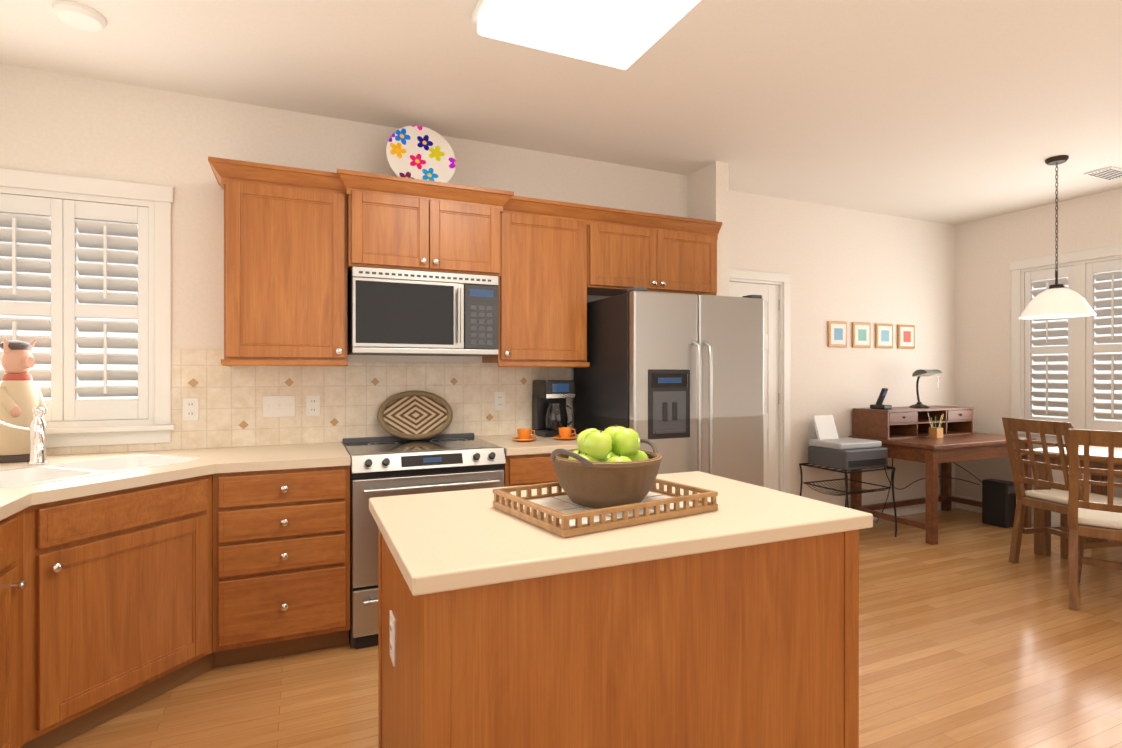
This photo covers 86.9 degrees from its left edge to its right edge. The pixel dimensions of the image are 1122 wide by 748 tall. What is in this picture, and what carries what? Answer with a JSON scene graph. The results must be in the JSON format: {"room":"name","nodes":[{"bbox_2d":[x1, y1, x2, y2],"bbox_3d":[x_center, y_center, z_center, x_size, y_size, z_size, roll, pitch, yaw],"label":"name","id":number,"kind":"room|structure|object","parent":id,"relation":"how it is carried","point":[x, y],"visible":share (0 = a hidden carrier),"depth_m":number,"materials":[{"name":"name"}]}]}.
{"room":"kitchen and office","nodes":[
{"label":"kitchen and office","id":0,"kind":"room"},
{"bbox_2d":[0,64,971,507],"bbox_3d":[0.470,-0.071,4.264,7.650,2.740,0.300,0,0,-24],"label":"wall","id":1,"kind":"structure","parent":0,"point":[944,290],"depth_m":4.02,"materials":[{"name":"paint"}]},
{"bbox_2d":[0,213,137,399],"bbox_3d":[-2.503,-0.307,3.093,0.785,1.165,0.001,0,0,-24],"label":"kitchen window","id":2,"kind":"structure","parent":1,"relation":"in","point":[85,366],"depth_m":3.11,"materials":[{"name":"glass"}]},
{"bbox_2d":[0,168,175,447],"bbox_3d":[-2.392,-0.300,2.841,0.925,1.298,0.110,0,0,-24],"label":"window shutters","id":3,"kind":"object","parent":1,"relation":"attached to","point":[70,419],"visible":1,"depth_m":2.88,"materials":[{"name":"white wood"}]},
{"bbox_2d":[182,398,198,420],"bbox_3d":[-1.902,0.181,3.040,0.072,0.115,0.008,0,0,-24],"label":"outlet","id":4,"kind":"object","parent":1,"relation":"attached to","point":[190,406],"depth_m":3.04,"materials":[{"name":"white plastic"}]},
{"bbox_2d":[263,396,294,416],"bbox_3d":[-1.526,0.175,3.203,0.160,0.115,0.012,0,0,-24],"label":"outlet","id":5,"kind":"object","parent":1,"relation":"attached to","point":[278,406],"depth_m":3.20,"materials":[{"name":"white plastic"}]},
{"bbox_2d":[220,172,350,363],"bbox_3d":[-1.416,-0.502,3.074,0.555,0.865,0.347,0,0,-24],"label":"upper cabinet","id":6,"kind":"object","parent":1,"relation":"attached to","point":[299,243],"depth_m":2.91,"materials":[{"name":"brown wood"}]},
{"bbox_2d":[46,349,569,454],"bbox_3d":[-1.386,0.127,3.275,3.155,0.514,0.010,0,0,-24],"label":"tile backsplash","id":7,"kind":"structure","parent":1,"relation":"attached to","point":[354,396],"depth_m":3.30,"materials":[{"name":"tile"}]},
{"bbox_2d":[306,395,319,415],"bbox_3d":[-1.372,0.175,3.274,0.072,0.115,0.008,0,0,-24],"label":"outlet","id":8,"kind":"object","parent":1,"relation":"attached to","point":[312,401],"depth_m":3.27,"materials":[{"name":"white plastic"}]},
{"bbox_2d":[344,184,503,279],"bbox_3d":[-0.779,-0.744,3.324,0.805,0.389,0.403,0,0,-24],"label":"upper cabinet","id":9,"kind":"object","parent":1,"relation":"attached to","point":[388,228],"depth_m":3.13,"materials":[{"name":"brown wood"}]},
{"bbox_2d":[386,125,455,182],"bbox_3d":[-0.777,-1.163,3.286,0.380,0.445,0.170,0,0,-24],"label":"plate","id":10,"kind":"object","parent":9,"relation":"on","point":[419,152],"visible":0.71,"depth_m":3.29,"materials":[{"name":"multicoloured"}]},
{"bbox_2d":[347,266,498,355],"bbox_3d":[-0.772,-0.327,3.308,0.771,0.438,0.435,0,0,-24],"label":"microwave","id":11,"kind":"object","parent":9,"relation":"attached to","point":[396,312],"visible":1,"depth_m":3.14,"materials":[{"name":"grey"}]},
{"bbox_2d":[494,392,504,409],"bbox_3d":[-0.384,0.170,3.710,0.072,0.115,0.008,0,0,-24],"label":"outlet","id":12,"kind":"object","parent":1,"relation":"attached to","point":[499,397],"depth_m":3.71,"materials":[{"name":"white plastic"}]},
{"bbox_2d":[482,208,591,363],"bbox_3d":[-0.162,-0.503,3.628,0.564,0.865,0.347,0,0,-24],"label":"upper cabinet","id":13,"kind":"object","parent":1,"relation":"attached to","point":[545,287],"depth_m":3.47,"materials":[{"name":"brown wood"}]},
{"bbox_2d":[592,216,718,295],"bbox_3d":[0.544,-0.733,3.939,0.973,0.405,0.347,0,0,-24],"label":"upper cabinet","id":14,"kind":"object","parent":1,"relation":"attached to","point":[626,254],"depth_m":3.77,"materials":[{"name":"brown wood"}]},
{"bbox_2d":[729,269,790,492],"bbox_3d":[1.429,0.238,4.730,0.960,2.120,0.222,0,0,-24],"label":"pantry door","id":15,"kind":"structure","parent":1,"relation":"in","point":[776,295],"depth_m":4.85,"materials":[{"name":"white"}]},
{"bbox_2d":[822,481,828,493],"bbox_3d":[2.260,0.968,5.051,0.072,0.115,0.008,0,0,-24],"label":"outlet","id":16,"kind":"object","parent":1,"relation":"attached to","point":[826,482],"depth_m":5.05,"materials":[{"name":"white plastic"}]},
{"bbox_2d":[827,321,846,346],"bbox_3d":[2.382,-0.342,5.096,0.220,0.220,0.021,0,0,-24],"label":"picture frame","id":17,"kind":"object","parent":1,"relation":"attached to","point":[837,334],"depth_m":5.08,"materials":[{"name":"brown wood"}]},
{"bbox_2d":[852,322,870,347],"bbox_3d":[2.647,-0.343,5.213,0.220,0.220,0.021,0,0,-24],"label":"picture frame","id":18,"kind":"object","parent":1,"relation":"attached to","point":[861,332],"depth_m":5.20,"materials":[{"name":"brown wood"}]},
{"bbox_2d":[875,323,892,347],"bbox_3d":[2.912,-0.343,5.330,0.220,0.220,0.021,0,0,-24],"label":"picture frame","id":19,"kind":"object","parent":1,"relation":"attached to","point":[883,332],"depth_m":5.31,"materials":[{"name":"brown wood"}]},
{"bbox_2d":[897,324,914,348],"bbox_3d":[3.178,-0.343,5.447,0.220,0.220,0.021,0,0,-24],"label":"picture frame","id":20,"kind":"object","parent":1,"relation":"attached to","point":[905,333],"depth_m":5.43,"materials":[{"name":"brown wood"}]},
{"bbox_2d":[873,495,955,519],"bbox_3d":[2.843,1.235,5.305,2.090,0.125,0.014,0,0,-24],"label":"baseboard","id":21,"kind":"structure","parent":1,"relation":"attached to","point":[921,508],"depth_m":5.46,"materials":[{"name":"white wood"}]},
{"bbox_2d":[0,0,1121,224],"bbox_3d":[1.662,-1.467,1.563,7.650,0.060,6.200,0,0,-24],"label":"ceiling","id":22,"kind":"structure","parent":0,"point":[954,112],"depth_m":2.91,"materials":[{"name":"paint"}]},
{"bbox_2d":[52,1,106,31],"bbox_3d":[-1.922,-1.423,2.364,0.170,0.030,0.170,0,0,-24],"label":"smoke detector","id":23,"kind":"object","parent":22,"relation":"attached to","point":[79,16],"visible":0.98,"depth_m":2.34,"materials":[{"name":"white plastic"}]},
{"bbox_2d":[472,0,700,69],"bbox_3d":[0.226,-1.390,1.930,0.720,0.095,1.270,0,0,-24],"label":"ceiling light fixture","id":24,"kind":"object","parent":22,"relation":"attached to","point":[623,34],"visible":1,"depth_m":2.28,"materials":[{"name":"white"}]},
{"bbox_2d":[1019,155,1096,318],"bbox_3d":[3.312,-0.912,3.954,0.400,1.056,0.400,0,0,-24],"label":"pendant light","id":25,"kind":"object","parent":22,"relation":"hanging from","point":[1056,300],"visible":1,"depth_m":3.90,"materials":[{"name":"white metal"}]},
{"bbox_2d":[1084,166,1121,179],"bbox_3d":[3.930,-1.434,4.237,0.320,0.014,0.160,0,0,-24],"label":"ceiling vent","id":26,"kind":"object","parent":22,"relation":"in","point":[1109,173],"visible":1,"depth_m":4.22,"materials":[{"name":"white plastic"}]},
{"bbox_2d":[54,508,1121,747],"bbox_3d":[1.662,1.333,1.567,7.650,0.060,6.200,0,0,-24],"label":"floor","id":27,"kind":"structure","parent":0,"point":[972,634],"depth_m":2.58,"materials":[{"name":"brown wood"}]},
{"bbox_2d":[0,447,227,690],"bbox_3d":[-1.453,0.845,0.983,1.176,0.914,4.148,0,0,-24],"label":"base cabinet","id":28,"kind":"object","parent":27,"relation":"on","point":[67,521],"depth_m":2.07,"materials":[{"name":"brown wood"}]},
{"bbox_2d":[0,443,349,747],"bbox_3d":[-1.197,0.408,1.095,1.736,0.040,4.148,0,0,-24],"label":"base cabinet","id":29,"kind":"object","parent":27,"relation":"on","point":[252,563],"depth_m":2.55,"materials":[{"name":"brown wood"}]},
{"bbox_2d":[0,338,46,462],"bbox_3d":[-2.405,0.114,2.626,0.192,0.544,0.189,0,0,-24],"label":"pig figurine","id":30,"kind":"object","parent":29,"relation":"on","point":[21,396],"visible":0.92,"depth_m":2.58,"materials":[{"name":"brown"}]},
{"bbox_2d":[343,433,505,648],"bbox_3d":[-0.748,0.830,3.175,0.753,0.936,0.687,0,0,-24],"label":"range","id":31,"kind":"object","parent":27,"relation":"on","point":[387,466],"visible":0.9,"depth_m":2.85,"materials":[{"name":"grey metal"}]},
{"bbox_2d":[377,391,452,439],"bbox_3d":[-0.842,0.238,3.436,0.432,0.282,0.098,0,0,-24],"label":"woven tray","id":32,"kind":"object","parent":31,"relation":"on","point":[414,415],"visible":1,"depth_m":3.44,"materials":[{"name":"brown wicker"}]},
{"bbox_2d":[503,451,557,486],"bbox_3d":[-0.116,0.861,3.490,0.648,0.874,0.640,0,0,-24],"label":"base cabinet","id":33,"kind":"object","parent":27,"relation":"on","point":[521,467],"depth_m":3.12,"materials":[{"name":"brown wood"}]},
{"bbox_2d":[474,434,578,454],"bbox_3d":[-0.115,0.404,3.488,0.648,0.040,0.643,0,0,-24],"label":"countertop","id":34,"kind":"structure","parent":33,"relation":"on","point":[509,445],"depth_m":3.28,"materials":[{"name":"beige stone"}]},
{"bbox_2d":[512,429,536,441],"bbox_3d":[-0.212,0.350,3.395,0.144,0.068,0.144,0,0,-24],"label":"cup","id":35,"kind":"object","parent":34,"relation":"on","point":[524,435],"visible":1,"depth_m":3.37,"materials":[{"name":"orange ceramic"}]},
{"bbox_2d":[532,380,574,436],"bbox_3d":[-0.044,0.212,3.709,0.200,0.345,0.250,0,0,-24],"label":"coffee maker","id":36,"kind":"object","parent":34,"relation":"on","point":[549,413],"visible":0.9,"depth_m":3.63,"materials":[{"name":"black plastic"}]},
{"bbox_2d":[553,427,576,439],"bbox_3d":[0.025,0.350,3.478,0.144,0.068,0.144,0,0,-24],"label":"cup","id":37,"kind":"object","parent":34,"relation":"on","point":[565,433],"visible":1,"depth_m":3.45,"materials":[{"name":"orange ceramic"}]},
{"bbox_2d":[378,531,858,747],"bbox_3d":[0.121,0.864,1.770,1.212,0.872,0.786,0,0,-24],"label":"kitchen island","id":38,"kind":"object","parent":27,"relation":"on","point":[732,621],"depth_m":1.40,"materials":[{"name":"brown wood"}]},
{"bbox_2d":[369,471,872,598],"bbox_3d":[0.133,0.407,1.748,1.260,0.039,0.790,0,0,-24],"label":"island countertop","id":39,"kind":"structure","parent":38,"relation":"on","point":[449,542],"depth_m":1.45,"materials":[{"name":"beige stone"}]},
{"bbox_2d":[493,478,717,537],"bbox_3d":[0.123,0.360,1.695,0.521,0.052,0.381,0,0,-33],"label":"serving tray","id":40,"kind":"object","parent":39,"relation":"on","point":[560,513],"visible":0.73,"depth_m":1.58,"materials":[{"name":"brown wood"}]},
{"bbox_2d":[551,439,661,507],"bbox_3d":[0.131,0.286,1.715,0.358,0.170,0.320,0,0,-24],"label":"bowl","id":41,"kind":"object","parent":40,"relation":"on","point":[582,481],"visible":0.88,"depth_m":1.59,"materials":[{"name":"ceramic"}]},
{"bbox_2d":[568,425,648,461],"bbox_3d":[0.132,0.233,1.709,0.250,0.164,0.242,0,0,-24],"label":"apples","id":42,"kind":"object","parent":41,"relation":"in","point":[615,443],"visible":0.67,"depth_m":1.66,"materials":[{"name":"green food"}]},
{"bbox_2d":[574,287,763,486],"bbox_3d":[0.664,0.413,3.677,0.906,1.770,0.831,0,0,-24],"label":"refrigerator","id":43,"kind":"object","parent":27,"relation":"on","point":[677,379],"visible":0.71,"depth_m":3.36,"materials":[{"name":"silver metal"}]},
{"bbox_2d":[799,463,896,536],"bbox_3d":[2.301,1.013,4.773,0.586,0.554,0.464,0,0,-24],"label":"stand","id":44,"kind":"object","parent":27,"relation":"on","point":[846,485],"visible":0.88,"depth_m":4.68,"materials":[{"name":"grey metal"}]},
{"bbox_2d":[808,415,887,469],"bbox_3d":[2.304,0.539,4.767,0.470,0.392,0.384,0,0,-24],"label":"printer","id":45,"kind":"object","parent":44,"relation":"on","point":[829,447],"visible":1,"depth_m":4.66,"materials":[{"name":"grey plastic"}]},
{"bbox_2d":[849,432,1036,544],"bbox_3d":[3.251,0.917,5.061,1.310,0.758,0.760,0,0,-24],"label":"desk","id":46,"kind":"object","parent":27,"relation":"on","point":[944,451],"visible":0.54,"depth_m":4.78,"materials":[{"name":"brown wood"}]},
{"bbox_2d":[852,405,973,439],"bbox_3d":[3.110,0.417,5.207,1.100,0.238,0.358,0,0,-24],"label":"hutch","id":47,"kind":"object","parent":46,"relation":"on","point":[900,422],"visible":1,"depth_m":5.09,"materials":[{"name":"brown wood"}]},
{"bbox_2d":[870,388,891,408],"bbox_3d":[2.724,0.208,5.040,0.100,0.178,0.140,0,0,-24],"label":"desk phone","id":48,"kind":"object","parent":47,"relation":"on","point":[880,399],"visible":1,"depth_m":5.00,"materials":[{"name":"black plastic"}]},
{"bbox_2d":[909,369,941,407],"bbox_3d":[3.190,0.128,5.225,0.300,0.336,0.199,0,0,-36],"label":"desk lamp","id":49,"kind":"object","parent":47,"relation":"on","point":[919,373],"visible":0.98,"depth_m":5.18,"materials":[{"name":"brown metal"}]},
{"bbox_2d":[876,458,981,522],"bbox_3d":[3.224,0.931,5.173,0.986,0.715,0.371,0,0,-24],"label":"cables","id":50,"kind":"object","parent":46,"relation":"hanging from","point":[918,480],"visible":0.65,"depth_m":5.21,"materials":[{"name":"black plastic"}]},
{"bbox_2d":[928,414,943,437],"bbox_3d":[3.163,0.431,4.990,0.119,0.211,0.099,0,0,-24],"label":"pencil cup","id":51,"kind":"object","parent":46,"relation":"on","point":[935,432],"visible":1,"depth_m":4.96,"materials":[{"name":"brown wood"}]},
{"bbox_2d":[982,479,1015,527],"bbox_3d":[3.766,1.107,5.083,0.140,0.378,0.205,0,0,-24],"label":"tower","id":52,"kind":"object","parent":27,"relation":"on","point":[998,502],"visible":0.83,"depth_m":5.02,"materials":[{"name":"black plastic"}]},
{"bbox_2d":[1002,417,1121,582],"bbox_3d":[3.342,0.798,3.919,0.557,0.998,0.442,0,0,-12],"label":"dining chair","id":53,"kind":"object","parent":27,"relation":"on","point":[1056,498],"visible":0.83,"depth_m":3.92,"materials":[{"name":"brown wood"}]},
{"bbox_2d":[1024,445,1121,555],"bbox_3d":[4.086,0.922,3.763,0.900,0.750,1.560,0,0,-24],"label":"dining table","id":54,"kind":"object","parent":27,"relation":"on","point":[1042,541],"visible":0.42,"depth_m":4.22,"materials":[{"name":"brown wood"}]},
{"bbox_2d":[1067,429,1121,610],"bbox_3d":[3.105,0.799,3.284,0.442,0.998,0.557,0,0,40],"label":"dining chair","id":55,"kind":"object","parent":27,"relation":"on","point":[1086,517],"visible":1,"depth_m":3.24,"materials":[{"name":"brown wood"}]},
{"bbox_2d":[688,161,731,295],"bbox_3d":[1.039,-0.071,4.165,0.110,2.740,0.300,0,0,-24],"label":"wall","id":56,"kind":"structure","parent":0,"point":[709,194],"depth_m":4.04,"materials":[{"name":"paint"}]},
{"bbox_2d":[972,188,1121,513],"bbox_3d":[5.090,-0.070,3.084,0.150,2.740,5.850,0,0,-24],"label":"wall","id":57,"kind":"structure","parent":0,"point":[1093,221],"depth_m":5.35,"materials":[{"name":"paint"}]},
{"bbox_2d":[956,495,1059,525],"bbox_3d":[5.017,1.238,3.048,0.014,0.125,5.900,0,0,-24],"label":"baseboard","id":58,"kind":"structure","parent":57,"relation":"attached to","point":[1055,517],"depth_m":5.54,"materials":[{"name":"white"}]},
{"bbox_2d":[1032,270,1121,421],"bbox_3d":[4.535,-0.211,4.478,0.001,1.460,1.790,0,0,-24],"label":"dining window","id":59,"kind":"structure","parent":57,"relation":"in","point":[1066,390],"depth_m":5.02,"materials":[{"name":"glass"}]},
{"bbox_2d":[1010,244,1121,443],"bbox_3d":[4.420,-0.205,4.428,0.110,1.593,1.930,0,0,-24],"label":"window shutters","id":60,"kind":"object","parent":59,"relation":"attached to","point":[1081,349],"visible":0.75,"depth_m":4.88,"materials":[{"name":"white wood"}]}
]}

